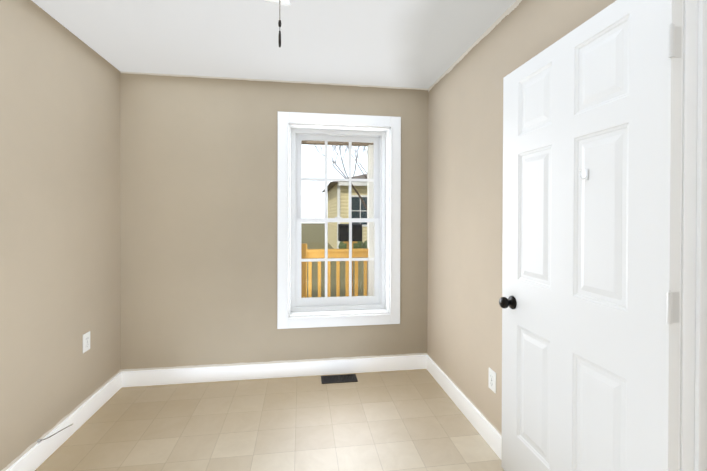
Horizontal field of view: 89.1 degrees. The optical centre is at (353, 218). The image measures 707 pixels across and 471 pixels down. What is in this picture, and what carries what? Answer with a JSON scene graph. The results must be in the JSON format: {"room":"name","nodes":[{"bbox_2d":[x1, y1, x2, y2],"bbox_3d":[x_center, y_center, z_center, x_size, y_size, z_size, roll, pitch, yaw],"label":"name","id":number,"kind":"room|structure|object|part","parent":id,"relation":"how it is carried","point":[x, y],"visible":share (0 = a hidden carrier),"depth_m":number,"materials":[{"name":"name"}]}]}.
{"room":"empty bedroom","nodes":[
{"label":"empty bedroom","id":0,"kind":"room"},
{"bbox_2d":[0,0,120,470],"bbox_3d":[-1.656,0.096,1.072,0.200,2.440,3.920,0,0,-8],"label":"wall","id":1,"kind":"structure","parent":0,"point":[60,265],"depth_m":2.02,"materials":[{"name":"paint"}]},
{"bbox_2d":[6,372,121,470],"bbox_3d":[-1.543,1.258,1.030,0.015,0.118,3.550,0,0,-8],"label":"baseboard","id":2,"kind":"structure","parent":1,"relation":"attached to","point":[36,456],"depth_m":2.12,"materials":[{"name":"white wood"}]},
{"bbox_2d":[37,423,72,441],"bbox_3d":[-1.600,1.151,1.928,0.162,0.078,0.016,0,0,-14],"label":"door stop","id":3,"kind":"object","parent":2,"relation":"attached to","point":[39,440],"visible":1,"depth_m":1.92,"materials":[{"name":"grey metal"}]},
{"bbox_2d":[83,331,89,352],"bbox_3d":[-1.736,0.804,2.337,0.008,0.118,0.078,0,0,-8],"label":"electrical outlet","id":4,"kind":"object","parent":1,"relation":"attached to","point":[86,341],"visible":1,"depth_m":2.33,"materials":[{"name":"white plastic"}]},
{"bbox_2d":[35,369,503,470],"bbox_3d":[-0.373,1.378,1.267,2.798,0.120,3.920,0,0,-8],"label":"floor","id":5,"kind":"structure","parent":0,"point":[409,420],"depth_m":2.23,"materials":[{"name":"tile"}]},
{"bbox_2d":[321,374,357,383],"bbox_3d":[-0.117,1.305,2.924,0.290,0.006,0.134,0,0,-8],"label":"floor vent","id":6,"kind":"object","parent":5,"relation":"in","point":[329,379],"visible":1,"depth_m":2.92,"materials":[{"name":"black metal"}]},
{"bbox_2d":[120,71,427,371],"bbox_3d":[-0.535,0.086,3.089,2.598,2.440,0.250,0,0,-8],"label":"wall","id":7,"kind":"structure","parent":0,"point":[198,191],"depth_m":2.89,"materials":[{"name":"paint"}]},
{"bbox_2d":[122,355,425,386],"bbox_3d":[-0.579,1.248,2.957,2.464,0.118,0.015,0,0,-8],"label":"baseboard","id":8,"kind":"structure","parent":7,"relation":"attached to","point":[230,373],"depth_m":2.93,"materials":[{"name":"white wood"}]},
{"bbox_2d":[277,112,400,328],"bbox_3d":[-0.126,0.016,3.129,1.036,1.778,0.259,0,0,-8],"label":"window","id":9,"kind":"structure","parent":7,"relation":"in","point":[284,319],"depth_m":3.08,"materials":[{"name":"white wood"}]},
{"bbox_3d":[-0.138,-0.346,3.215,0.654,0.693,0.004,0,0,-8],"label":"sash glass","id":10,"kind":"part","parent":9,"relation":"part of","materials":[{"name":"clear glass"}]},
{"bbox_3d":[-0.135,0.365,3.185,0.654,0.669,0.004,0,0,-8],"label":"sash glass","id":11,"kind":"part","parent":9,"relation":"part of","materials":[{"name":"clear glass"}]},
{"bbox_3d":[-0.135,0.382,3.185,0.760,0.769,0.030,0,0,-8],"label":"window sash","id":12,"kind":"part","parent":9,"relation":"part of","materials":[{"name":"white wood"}]},
{"bbox_3d":[-0.138,-0.351,3.215,0.760,0.769,0.030,0,0,-8],"label":"window sash","id":13,"kind":"part","parent":9,"relation":"part of","materials":[{"name":"white wood"}]},
{"bbox_3d":[-0.136,0.016,3.195,0.832,1.574,0.125,0,0,-8],"label":"frame","id":14,"kind":"part","parent":9,"relation":"part of","materials":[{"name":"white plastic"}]},
{"bbox_2d":[289,123,389,316],"bbox_3d":[-0.129,0.016,3.148,0.858,1.600,0.252,0,0,-8],"label":"liner","id":15,"kind":"object","parent":9,"relation":"attached to","point":[386,310],"visible":0.73,"depth_m":3.08,"materials":[{"name":"white wood"}]},
{"bbox_2d":[32,0,515,88],"bbox_3d":[-0.367,-1.182,1.251,2.798,0.120,3.920,0,0,-8],"label":"ceiling","id":16,"kind":"structure","parent":0,"point":[426,44],"depth_m":2.22,"materials":[{"name":"paint"}]},
{"bbox_2d":[265,0,290,46],"bbox_3d":[-0.245,-0.863,1.315,0.390,0.518,0.368,0,0,-8],"label":"ceiling fan","id":17,"kind":"object","parent":16,"relation":"hanging from","point":[284,2],"visible":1,"depth_m":1.39,"materials":[{"name":"white"}]},
{"bbox_2d":[427,0,615,435],"bbox_3d":[0.973,0.101,1.328,0.120,2.440,3.670,0,0,-8],"label":"wall","id":18,"kind":"structure","parent":0,"point":[465,196],"depth_m":2.28,"materials":[{"name":"paint"}]},
{"bbox_2d":[426,355,501,458],"bbox_3d":[0.895,1.262,1.385,0.015,0.118,3.550,0,0,-8],"label":"baseboard","id":19,"kind":"structure","parent":18,"relation":"attached to","point":[486,429],"depth_m":2.35,"materials":[{"name":"white wood"}]},
{"bbox_2d":[488,368,495,393],"bbox_3d":[0.799,0.933,2.071,0.008,0.118,0.078,0,0,-8],"label":"electrical outlet","id":20,"kind":"object","parent":18,"relation":"attached to","point":[492,380],"visible":1,"depth_m":2.06,"materials":[{"name":"white plastic"}]},
{"bbox_2d":[501,0,681,470],"bbox_3d":[0.855,0.288,1.452,0.045,2.040,0.872,0,0,-8],"label":"door","id":21,"kind":"structure","parent":18,"relation":"in","point":[590,335],"depth_m":1.29,"materials":[{"name":"white wood"}]},
{"bbox_2d":[499,296,516,308],"bbox_3d":[0.761,0.418,1.784,0.066,0.066,0.066,0,0,-8],"label":"door knob","id":22,"kind":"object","parent":21,"relation":"attached to","point":[510,302],"depth_m":1.77,"materials":[{"name":"black metal"}]},
{"bbox_2d":[579,169,587,179],"bbox_3d":[0.846,-0.162,1.324,0.032,0.040,0.014,0,0,-8],"label":"hook","id":23,"kind":"object","parent":21,"relation":"attached to","point":[586,174],"visible":1,"depth_m":1.32,"materials":[{"name":"white"}]},
{"bbox_3d":[0.915,0.242,1.026,0.042,1.594,0.013,0,0,-8],"label":"door hinges","id":24,"kind":"part","parent":21,"relation":"part of","materials":[{"name":"white metal"}]},
{"bbox_2d":[678,0,706,470],"bbox_3d":[1.076,0.250,0.619,0.144,2.152,1.045,0,0,-8],"label":"door frame","id":25,"kind":"structure","parent":18,"relation":"attached to","point":[693,417],"depth_m":1.04,"materials":[{"name":"white wood"}]},
{"label":"outside","id":26,"kind":"structure","parent":0,"visible":0},
{"bbox_2d":[301,223,363,297],"bbox_3d":[6.535,1.590,49.604,90.000,0.120,89.750,0,0,-8],"label":"ground","id":27,"kind":"structure","parent":26,"point":[316,229],"depth_m":12.53,"materials":[{"name":"green plant"}]},
{"bbox_2d":[301,141,373,297],"bbox_3d":[-1.259,0.208,4.172,3.478,3.180,2.100,0,0,-8],"label":"porch","id":28,"kind":"object","parent":27,"relation":"on","point":[368,288],"depth_m":4.97,"materials":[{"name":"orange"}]},
{"bbox_3d":[-1.355,0.848,4.819,3.476,1.010,0.092,0,0,-8],"label":"railing","id":29,"kind":"part","parent":28,"relation":"part of","materials":[{"name":"wood"}]},
{"bbox_2d":[311,145,366,209],"bbox_3d":[3.780,-4.260,26.191,15.796,11.924,27.171,0,0,-8],"label":"trees","id":30,"kind":"object","parent":27,"relation":"on","point":[358,194],"depth_m":14.35,"materials":[{"name":"brown plant"}]},
{"bbox_2d":[328,184,366,248],"bbox_3d":[2.805,-0.056,22.144,8.300,3.500,7.000,0,0,-8],"label":"house","id":31,"kind":"structure","parent":27,"relation":"on","point":[344,208],"depth_m":18.30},
{"bbox_2d":[322,174,366,192],"bbox_3d":[2.811,-2.256,22.130,9.100,0.900,7.800,0,0,-8],"label":"house roof","id":32,"kind":"structure","parent":31,"relation":"on","point":[334,183],"depth_m":19.87,"materials":[{"name":"grey"}]},
{"bbox_2d":[337,182,366,248],"bbox_3d":[3.330,-0.041,18.470,8.320,3.520,0.419,0,0,-8],"label":"trim","id":33,"kind":"structure","parent":31,"relation":"attached to","point":[346,184],"depth_m":18.02,"materials":[{"name":"white wood"}]},
{"bbox_2d":[352,197,366,224],"bbox_3d":[3.015,-0.383,18.625,6.300,1.400,0.040,0,0,-8],"label":"window","id":34,"kind":"structure","parent":31,"relation":"attached to","point":[355,203],"depth_m":18.20,"materials":[{"name":"grey glass"}]},
{"bbox_2d":[338,224,361,294],"bbox_3d":[-0.054,0.936,5.333,0.340,1.715,0.200,0,0,-8],"label":"mailbox","id":35,"kind":"object","parent":27,"relation":"on","point":[345,233],"depth_m":5.24,"materials":[{"name":"black metal"}]},
{"bbox_3d":[-0.055,1.063,5.333,0.200,1.460,0.140,0,0,-8],"label":"post","id":36,"kind":"part","parent":35,"relation":"part of","materials":[{"name":"wood"}]},
{"bbox_2d":[338,240,366,248],"bbox_3d":[3.463,1.373,17.954,8.455,0.900,1.080,0,0,-8],"label":"hedge","id":37,"kind":"object","parent":27,"relation":"on","point":[358,244],"depth_m":17.09,"materials":[{"name":"green plant"}]}
]}

